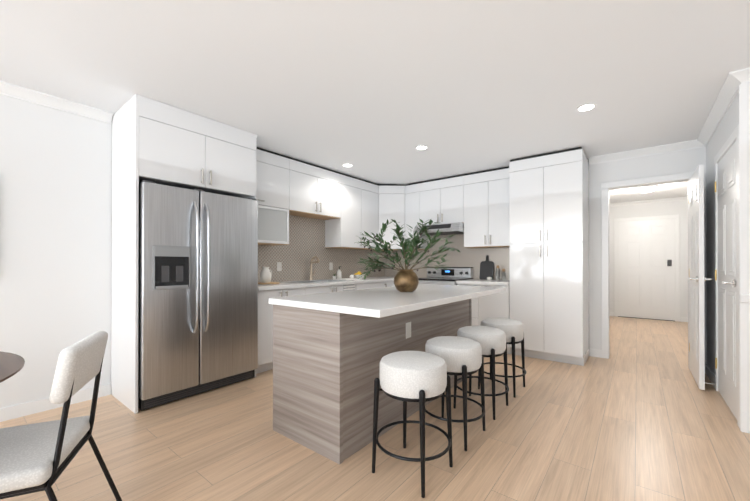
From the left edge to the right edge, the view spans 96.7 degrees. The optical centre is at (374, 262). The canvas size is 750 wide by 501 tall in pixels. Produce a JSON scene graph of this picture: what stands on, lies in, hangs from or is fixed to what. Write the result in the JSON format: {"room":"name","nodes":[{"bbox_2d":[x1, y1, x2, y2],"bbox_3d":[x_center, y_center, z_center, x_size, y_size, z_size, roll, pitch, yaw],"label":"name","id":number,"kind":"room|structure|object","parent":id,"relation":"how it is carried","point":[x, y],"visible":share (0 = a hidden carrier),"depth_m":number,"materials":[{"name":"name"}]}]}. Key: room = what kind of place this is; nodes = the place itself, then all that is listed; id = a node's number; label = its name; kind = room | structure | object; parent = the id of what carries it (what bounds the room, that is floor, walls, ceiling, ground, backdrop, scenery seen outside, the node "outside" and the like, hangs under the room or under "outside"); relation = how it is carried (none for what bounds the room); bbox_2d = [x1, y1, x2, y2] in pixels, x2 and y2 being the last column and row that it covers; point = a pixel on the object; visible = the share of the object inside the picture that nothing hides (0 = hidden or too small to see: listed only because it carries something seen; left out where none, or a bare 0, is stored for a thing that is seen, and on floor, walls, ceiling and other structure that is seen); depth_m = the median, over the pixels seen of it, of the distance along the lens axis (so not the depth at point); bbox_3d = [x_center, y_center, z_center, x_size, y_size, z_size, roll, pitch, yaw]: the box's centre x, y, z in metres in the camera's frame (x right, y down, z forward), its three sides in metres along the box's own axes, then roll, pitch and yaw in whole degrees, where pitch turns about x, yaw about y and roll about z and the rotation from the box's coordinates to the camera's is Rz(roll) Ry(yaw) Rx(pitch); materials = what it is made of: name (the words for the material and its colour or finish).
{"room":"kitchen","nodes":[
{"label":"kitchen","id":0,"kind":"room"},
{"bbox_2d":[0,95,383,407],"bbox_3d":[-2.714,-0.070,2.499,0.125,2.440,9.440,0,0,38],"label":"wall","id":1,"kind":"structure","parent":0,"point":[55,223],"depth_m":2.65,"materials":[{"name":"white paint"}]},
{"bbox_2d":[0,384,110,421],"bbox_3d":[-3.898,1.096,0.886,0.013,0.095,5.145,0,0,38],"label":"baseboard","id":2,"kind":"structure","parent":1,"relation":"attached to","point":[23,409],"depth_m":2.57,"materials":[{"name":"white paint"}]},
{"bbox_2d":[0,81,112,123],"bbox_3d":[-3.856,-1.258,0.899,0.075,0.075,5.085,0,0,38],"label":"crown molding","id":3,"kind":"structure","parent":1,"relation":"attached to","point":[6,89],"depth_m":2.60,"materials":[{"name":"white paint"}]},
{"bbox_2d":[257,147,292,245],"bbox_3d":[-1.346,-0.753,3.876,0.324,1.064,0.608,0,0,38],"label":"upper cabinet","id":4,"kind":"object","parent":1,"relation":"attached to","point":[274,170],"depth_m":3.85,"materials":[{"name":"white wood"}]},
{"bbox_2d":[277,262,281,270],"bbox_3d":[-1.228,0.053,4.282,0.005,0.115,0.070,0,0,38],"label":"electrical outlet plate","id":5,"kind":"object","parent":1,"relation":"attached to","point":[279,266],"depth_m":4.28,"materials":[{"name":"white plastic"}]},
{"bbox_2d":[293,158,340,218],"bbox_3d":[-0.883,-0.959,4.465,0.324,0.649,0.890,0,0,38],"label":"upper cabinet","id":6,"kind":"object","parent":1,"relation":"attached to","point":[316,189],"depth_m":4.36,"materials":[{"name":"white wood"}]},
{"bbox_2d":[329,262,332,269],"bbox_3d":[-0.659,0.055,5.005,0.005,0.115,0.070,0,0,38],"label":"electrical outlet plate","id":7,"kind":"object","parent":1,"relation":"attached to","point":[330,263],"depth_m":5.00,"materials":[{"name":"white plastic"}]},
{"bbox_2d":[325,173,376,249],"bbox_3d":[-0.336,-0.751,5.160,0.324,1.059,0.880,0,0,38],"label":"upper cabinet","id":8,"kind":"object","parent":1,"relation":"attached to","point":[348,209],"depth_m":4.94,"materials":[{"name":"white wood"}]},
{"bbox_2d":[0,316,749,500],"bbox_3d":[0.926,1.198,2.177,6.400,0.100,13.600,0,0,38],"label":"floor","id":9,"kind":"structure","parent":0,"point":[638,415],"depth_m":2.09,"materials":[{"name":"brown wood"}]},
{"bbox_2d":[0,351,24,382],"bbox_3d":[-1.833,0.769,0.887,1.240,0.750,1.240,0,0,38],"label":"dining table","id":10,"kind":"object","parent":9,"relation":"on","point":[11,364],"visible":1,"depth_m":1.29,"materials":[{"name":"brown wood"}]},
{"bbox_2d":[0,331,121,500],"bbox_3d":[-1.339,0.722,1.207,0.647,0.852,0.440,0,0,-24],"label":"dining chair","id":11,"kind":"object","parent":9,"relation":"on","point":[36,457],"visible":1,"depth_m":1.20,"materials":[{"name":"white fabric"}]},
{"bbox_2d":[111,94,256,413],"bbox_3d":[-1.729,-0.067,3.124,0.650,2.438,1.040,0,0,38],"label":"cabinet","id":12,"kind":"object","parent":9,"relation":"on","point":[156,142],"visible":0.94,"depth_m":2.76,"materials":[{"name":"white wood"}]},
{"bbox_2d":[138,180,257,410],"bbox_3d":[-1.682,0.255,3.087,0.720,1.770,0.982,0,0,38],"label":"refrigerator","id":13,"kind":"object","parent":9,"relation":"on","point":[197,291],"visible":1,"depth_m":2.80,"materials":[{"name":"grey metal"}]},
{"bbox_2d":[256,288,307,373],"bbox_3d":[-1.229,0.720,3.792,0.606,0.867,0.628,0,0,38],"label":"base cabinet","id":14,"kind":"object","parent":9,"relation":"on","point":[265,310],"depth_m":3.46,"materials":[{"name":"white wood"}]},
{"bbox_2d":[258,276,393,291],"bbox_3d":[-0.496,0.268,4.708,0.626,0.040,2.972,0,0,38],"label":"countertop","id":15,"kind":"structure","parent":14,"relation":"on","point":[369,280],"depth_m":4.08,"materials":[{"name":"white stone"}]},
{"bbox_2d":[258,282,279,283],"bbox_3d":[-1.231,0.236,3.838,0.260,0.016,0.260,0,0,38],"label":"serving board","id":16,"kind":"object","parent":15,"relation":"on","point":[269,283],"visible":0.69,"depth_m":3.78,"materials":[{"name":"brown wood"}]},
{"bbox_2d":[260,267,271,282],"bbox_3d":[-1.251,0.138,3.845,0.128,0.178,0.153,0,0,38],"label":"ceramic jug","id":17,"kind":"object","parent":16,"relation":"on","point":[265,275],"visible":1,"depth_m":3.79,"materials":[{"name":"white ceramic"}]},
{"bbox_2d":[280,280,327,283],"bbox_3d":[-0.764,0.350,4.387,0.485,0.213,0.820,0,0,38],"label":"sink","id":18,"kind":"object","parent":15,"relation":"in","point":[305,281],"depth_m":4.29,"materials":[{"name":"silver metal"}]},
{"bbox_2d":[309,256,319,279],"bbox_3d":[-0.814,0.078,4.578,0.192,0.332,0.090,0,0,38],"label":"faucet","id":19,"kind":"object","parent":15,"relation":"on","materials":[{"name":"metal"}]},
{"bbox_2d":[337,266,341,278],"bbox_3d":[-0.525,0.152,4.963,0.086,0.192,0.066,0,0,38],"label":"soap dispenser","id":20,"kind":"object","parent":15,"relation":"on","point":[339,274],"visible":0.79,"depth_m":4.95,"materials":[{"name":"white ceramic"}]},
{"bbox_2d":[334,278,360,279],"bbox_3d":[-0.392,0.241,4.832,0.250,0.014,0.340,0,0,38],"label":"marble board","id":21,"kind":"object","parent":15,"relation":"on","point":[348,279],"visible":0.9,"depth_m":4.81,"materials":[{"name":"white stone"}]},
{"bbox_2d":[353,271,364,278],"bbox_3d":[-0.243,0.192,5.110,0.200,0.113,0.200,0,0,38],"label":"fruit bowl","id":22,"kind":"object","parent":15,"relation":"on","point":[357,274],"visible":0.73,"depth_m":5.06,"materials":[{"name":"white ceramic"}]},
{"bbox_2d":[308,284,359,293],"bbox_3d":[-0.762,0.722,4.386,0.606,0.867,0.883,0,0,38],"label":"base cabinet","id":23,"kind":"object","parent":9,"relation":"on","point":[331,287],"depth_m":4.23,"materials":[{"name":"white wood"}]},
{"bbox_2d":[360,284,383,289],"bbox_3d":[-0.299,0.724,4.974,0.606,0.867,0.615,0,0,38],"label":"base cabinet","id":24,"kind":"object","parent":9,"relation":"on","point":[362,286],"depth_m":4.79,"materials":[{"name":"white wood"}]},
{"bbox_2d":[273,300,471,463],"bbox_3d":[0.142,0.718,2.845,0.635,0.866,1.920,0,0,38],"label":"kitchen island","id":25,"kind":"object","parent":9,"relation":"on","point":[331,350],"depth_m":2.10,"materials":[{"name":"beige wood"}]},
{"bbox_2d":[269,284,504,319],"bbox_3d":[0.282,0.263,2.781,0.956,0.040,2.050,0,0,38],"label":"island countertop","id":26,"kind":"structure","parent":25,"relation":"on","point":[378,303],"depth_m":2.24,"materials":[{"name":"white stone"}]},
{"bbox_2d":[356,219,459,291],"bbox_3d":[0.217,-0.058,2.812,0.788,0.602,0.926,0,0,38],"label":"vase","id":27,"kind":"object","parent":26,"relation":"on","point":[406,279],"visible":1,"depth_m":2.72,"materials":[{"name":"green plant"}]},
{"bbox_2d":[384,280,391,286],"bbox_3d":[-0.030,0.725,5.316,0.606,0.867,0.254,0,0,38],"label":"base cabinet","id":28,"kind":"object","parent":9,"relation":"on","point":[387,283],"depth_m":5.13,"materials":[{"name":"white wood"}]},
{"bbox_2d":[372,351,452,497],"bbox_3d":[0.210,0.837,1.850,0.416,0.622,0.416,0,0,38],"label":"bar stool","id":29,"kind":"object","parent":9,"relation":"on","point":[421,377],"visible":1,"depth_m":1.73,"materials":[{"name":"white fabric"}]},
{"bbox_2d":[418,267,472,284],"bbox_3d":[0.972,0.613,4.986,0.747,1.090,0.691,0,0,38],"label":"stove","id":30,"kind":"object","parent":9,"relation":"on","point":[449,276],"visible":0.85,"depth_m":5.03,"materials":[{"name":"grey metal"}]},
{"bbox_2d":[425,336,485,450],"bbox_3d":[0.528,0.838,2.255,0.416,0.622,0.416,0,0,38],"label":"bar stool","id":31,"kind":"object","parent":9,"relation":"on","point":[463,357],"visible":0.73,"depth_m":2.11,"materials":[{"name":"white fabric"}]},
{"bbox_2d":[457,284,479,325],"bbox_3d":[1.426,0.723,4.708,0.302,0.867,0.594,0,0,38],"label":"base cabinet","id":32,"kind":"object","parent":9,"relation":"on","point":[475,302],"depth_m":4.41,"materials":[{"name":"white wood"}]},
{"bbox_2d":[453,326,508,419],"bbox_3d":[0.847,0.839,2.660,0.416,0.622,0.416,0,0,38],"label":"bar stool","id":33,"kind":"object","parent":9,"relation":"on","point":[492,341],"visible":0.75,"depth_m":2.52,"materials":[{"name":"white fabric"}]},
{"bbox_2d":[480,284,510,353],"bbox_3d":[1.696,0.722,4.495,0.386,0.867,0.594,0,0,38],"label":"base cabinet","id":34,"kind":"object","parent":9,"relation":"on","point":[496,305],"depth_m":4.24,"materials":[{"name":"white wood"}]},
{"bbox_2d":[456,280,509,283],"bbox_3d":[1.567,0.268,4.577,0.688,0.040,0.626,0,0,38],"label":"countertop","id":35,"kind":"structure","parent":34,"relation":"on","point":[459,281],"depth_m":4.38,"materials":[{"name":"white stone"}]},
{"bbox_2d":[479,255,493,278],"bbox_3d":[1.638,0.068,4.881,0.200,0.357,0.076,0,0,38],"label":"paddle board","id":36,"kind":"object","parent":35,"relation":"on","point":[486,268],"visible":0.94,"depth_m":4.88,"materials":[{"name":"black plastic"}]},
{"bbox_2d":[496,265,499,279],"bbox_3d":[1.730,0.143,4.690,0.055,0.208,0.055,0,0,29],"label":"glass bottle","id":37,"kind":"object","parent":35,"relation":"on","point":[498,274],"depth_m":4.67,"materials":[{"name":"white"}]},
{"bbox_2d":[502,269,505,280],"bbox_3d":[1.782,0.165,4.611,0.055,0.163,0.055,0,0,29],"label":"glass bottle","id":38,"kind":"object","parent":35,"relation":"on","point":[503,273],"depth_m":4.59,"materials":[{"name":"white"}]},
{"bbox_2d":[478,318,526,397],"bbox_3d":[1.165,0.841,3.065,0.416,0.622,0.416,0,0,38],"label":"bar stool","id":39,"kind":"object","parent":9,"relation":"on","point":[513,329],"visible":0.58,"depth_m":2.92,"materials":[{"name":"white fabric"}]},
{"bbox_2d":[509,147,588,365],"bbox_3d":[2.147,-0.065,4.120,0.778,2.439,0.630,0,0,38],"label":"pantry cabinet","id":40,"kind":"object","parent":9,"relation":"on","point":[549,244],"visible":0.96,"depth_m":3.87,"materials":[{"name":"white"}]},
{"bbox_2d":[0,0,749,203],"bbox_3d":[0.926,-1.341,2.185,6.400,0.100,13.600,0,0,38],"label":"ceiling","id":41,"kind":"structure","parent":0,"point":[376,91],"depth_m":2.23,"materials":[{"name":"white paint"}]},
{"bbox_2d":[342,164,352,166],"bbox_3d":[-0.363,-1.281,4.395,0.149,0.005,0.149,0,0,-7],"label":"recessed light","id":42,"kind":"object","parent":41,"relation":"in","point":[344,165],"depth_m":4.40,"materials":[{"name":"white paint"}]},
{"bbox_2d":[415,145,427,149],"bbox_3d":[0.522,-1.283,3.725,0.149,0.005,0.149,0,0,-7],"label":"recessed light","id":43,"kind":"object","parent":41,"relation":"in","point":[421,147],"depth_m":3.72,"materials":[{"name":"white paint"}]},
{"bbox_2d":[576,103,596,111],"bbox_3d":[1.754,-1.286,2.768,0.149,0.005,0.149,0,0,-7],"label":"recessed light","id":44,"kind":"object","parent":41,"relation":"in","point":[586,107],"depth_m":2.76,"materials":[{"name":"white paint"}]},
{"bbox_2d":[636,185,657,191],"bbox_3d":[4.606,-1.242,5.651,0.280,0.074,0.280,0,0,38],"label":"light","id":45,"kind":"object","parent":41,"relation":"attached to","point":[647,188],"visible":0.98,"depth_m":5.58,"materials":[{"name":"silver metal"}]},
{"bbox_2d":[384,147,703,369],"bbox_3d":[1.906,-0.063,4.794,4.310,2.440,0.130,0,0,38],"label":"wall","id":46,"kind":"structure","parent":0,"point":[684,161],"depth_m":4.13,"materials":[{"name":"white paint"}]},
{"bbox_2d":[377,184,404,250],"bbox_3d":[0.273,-0.735,5.404,0.324,1.023,0.278,0,0,38],"label":"upper cabinet","id":47,"kind":"object","parent":46,"relation":"attached to","point":[390,197],"depth_m":5.40,"materials":[{"name":"white wood"}]},
{"bbox_2d":[405,182,428,249],"bbox_3d":[0.692,-0.750,5.461,0.280,1.059,0.324,0,0,38],"label":"upper cabinet","id":48,"kind":"object","parent":46,"relation":"attached to","point":[412,190],"depth_m":5.33,"materials":[{"name":"white wood"}]},
{"bbox_2d":[421,174,464,224],"bbox_3d":[1.090,-0.929,5.149,0.729,0.704,0.324,0,0,38],"label":"upper cabinet","id":49,"kind":"object","parent":46,"relation":"attached to","point":[442,199],"depth_m":4.99,"materials":[{"name":"white wood"}]},
{"bbox_2d":[414,222,463,235],"bbox_3d":[1.034,-0.504,5.078,0.724,0.129,0.497,0,0,38],"label":"range hood","id":50,"kind":"object","parent":49,"relation":"attached to","point":[451,228],"visible":0.67,"depth_m":4.85,"materials":[{"name":"silver metal"}]},
{"bbox_2d":[464,166,509,246],"bbox_3d":[1.654,-0.753,4.704,0.705,1.059,0.324,0,0,38],"label":"upper cabinet","id":51,"kind":"object","parent":46,"relation":"attached to","point":[486,224],"depth_m":4.58,"materials":[{"name":"white wood"}]},
{"bbox_2d":[588,140,695,164],"bbox_3d":[3.007,-1.249,3.808,0.955,0.075,0.075,0,0,38],"label":"crown molding","id":52,"kind":"structure","parent":46,"relation":"attached to","point":[686,145],"depth_m":3.77,"materials":[{"name":"white paint"}]},
{"bbox_2d":[609,197,686,206],"bbox_3d":[5.577,-1.246,6.885,1.260,0.060,0.060,0,0,38],"label":"crown molding","id":53,"kind":"structure","parent":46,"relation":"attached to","point":[680,198],"depth_m":6.84,"materials":[{"name":"white paint"}]},
{"bbox_2d":[688,164,711,389],"bbox_3d":[3.150,0.131,3.269,0.150,2.018,0.714,0,0,38],"label":"hall door","id":54,"kind":"structure","parent":46,"relation":"in","point":[697,278],"depth_m":3.08,"materials":[{"name":"white paint"}]},
{"bbox_2d":[704,97,735,417],"bbox_3d":[3.077,-0.069,2.893,0.120,2.440,1.380,0,0,38],"label":"wall","id":55,"kind":"structure","parent":0,"point":[726,127],"depth_m":3.28,"materials":[{"name":"white paint"}]},
{"bbox_2d":[705,364,715,387],"bbox_3d":[3.267,1.104,3.245,0.020,0.095,0.626,0,0,38],"label":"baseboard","id":56,"kind":"structure","parent":55,"relation":"attached to","point":[709,373],"depth_m":3.23,"materials":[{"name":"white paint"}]},
{"bbox_2d":[695,82,738,148],"bbox_3d":[2.969,-1.252,2.919,0.075,0.075,1.520,0,0,38],"label":"crown molding","id":57,"kind":"structure","parent":55,"relation":"attached to","point":[729,91],"depth_m":2.82,"materials":[{"name":"white paint"}]},
{"bbox_2d":[736,92,738,126],"bbox_3d":[3.258,-0.073,1.758,1.810,2.440,0.120,0,0,38],"label":"wall","id":58,"kind":"structure","parent":0,"point":[737,96],"depth_m":2.40,"materials":[{"name":"white paint"}]},
{"bbox_2d":[725,67,749,89],"bbox_3d":[3.133,-1.255,1.737,1.795,0.075,0.075,0,0,38],"label":"crown molding","id":59,"kind":"structure","parent":58,"relation":"attached to","point":[734,79],"depth_m":2.26,"materials":[{"name":"white paint"}]},
{"bbox_2d":[742,413,749,432],"bbox_3d":[3.208,1.082,1.726,1.793,0.130,0.046,0,0,38],"label":"baseboard","id":60,"kind":"structure","parent":58,"relation":"attached to","point":[745,417],"depth_m":2.25,"materials":[{"name":"white paint"}]}
]}

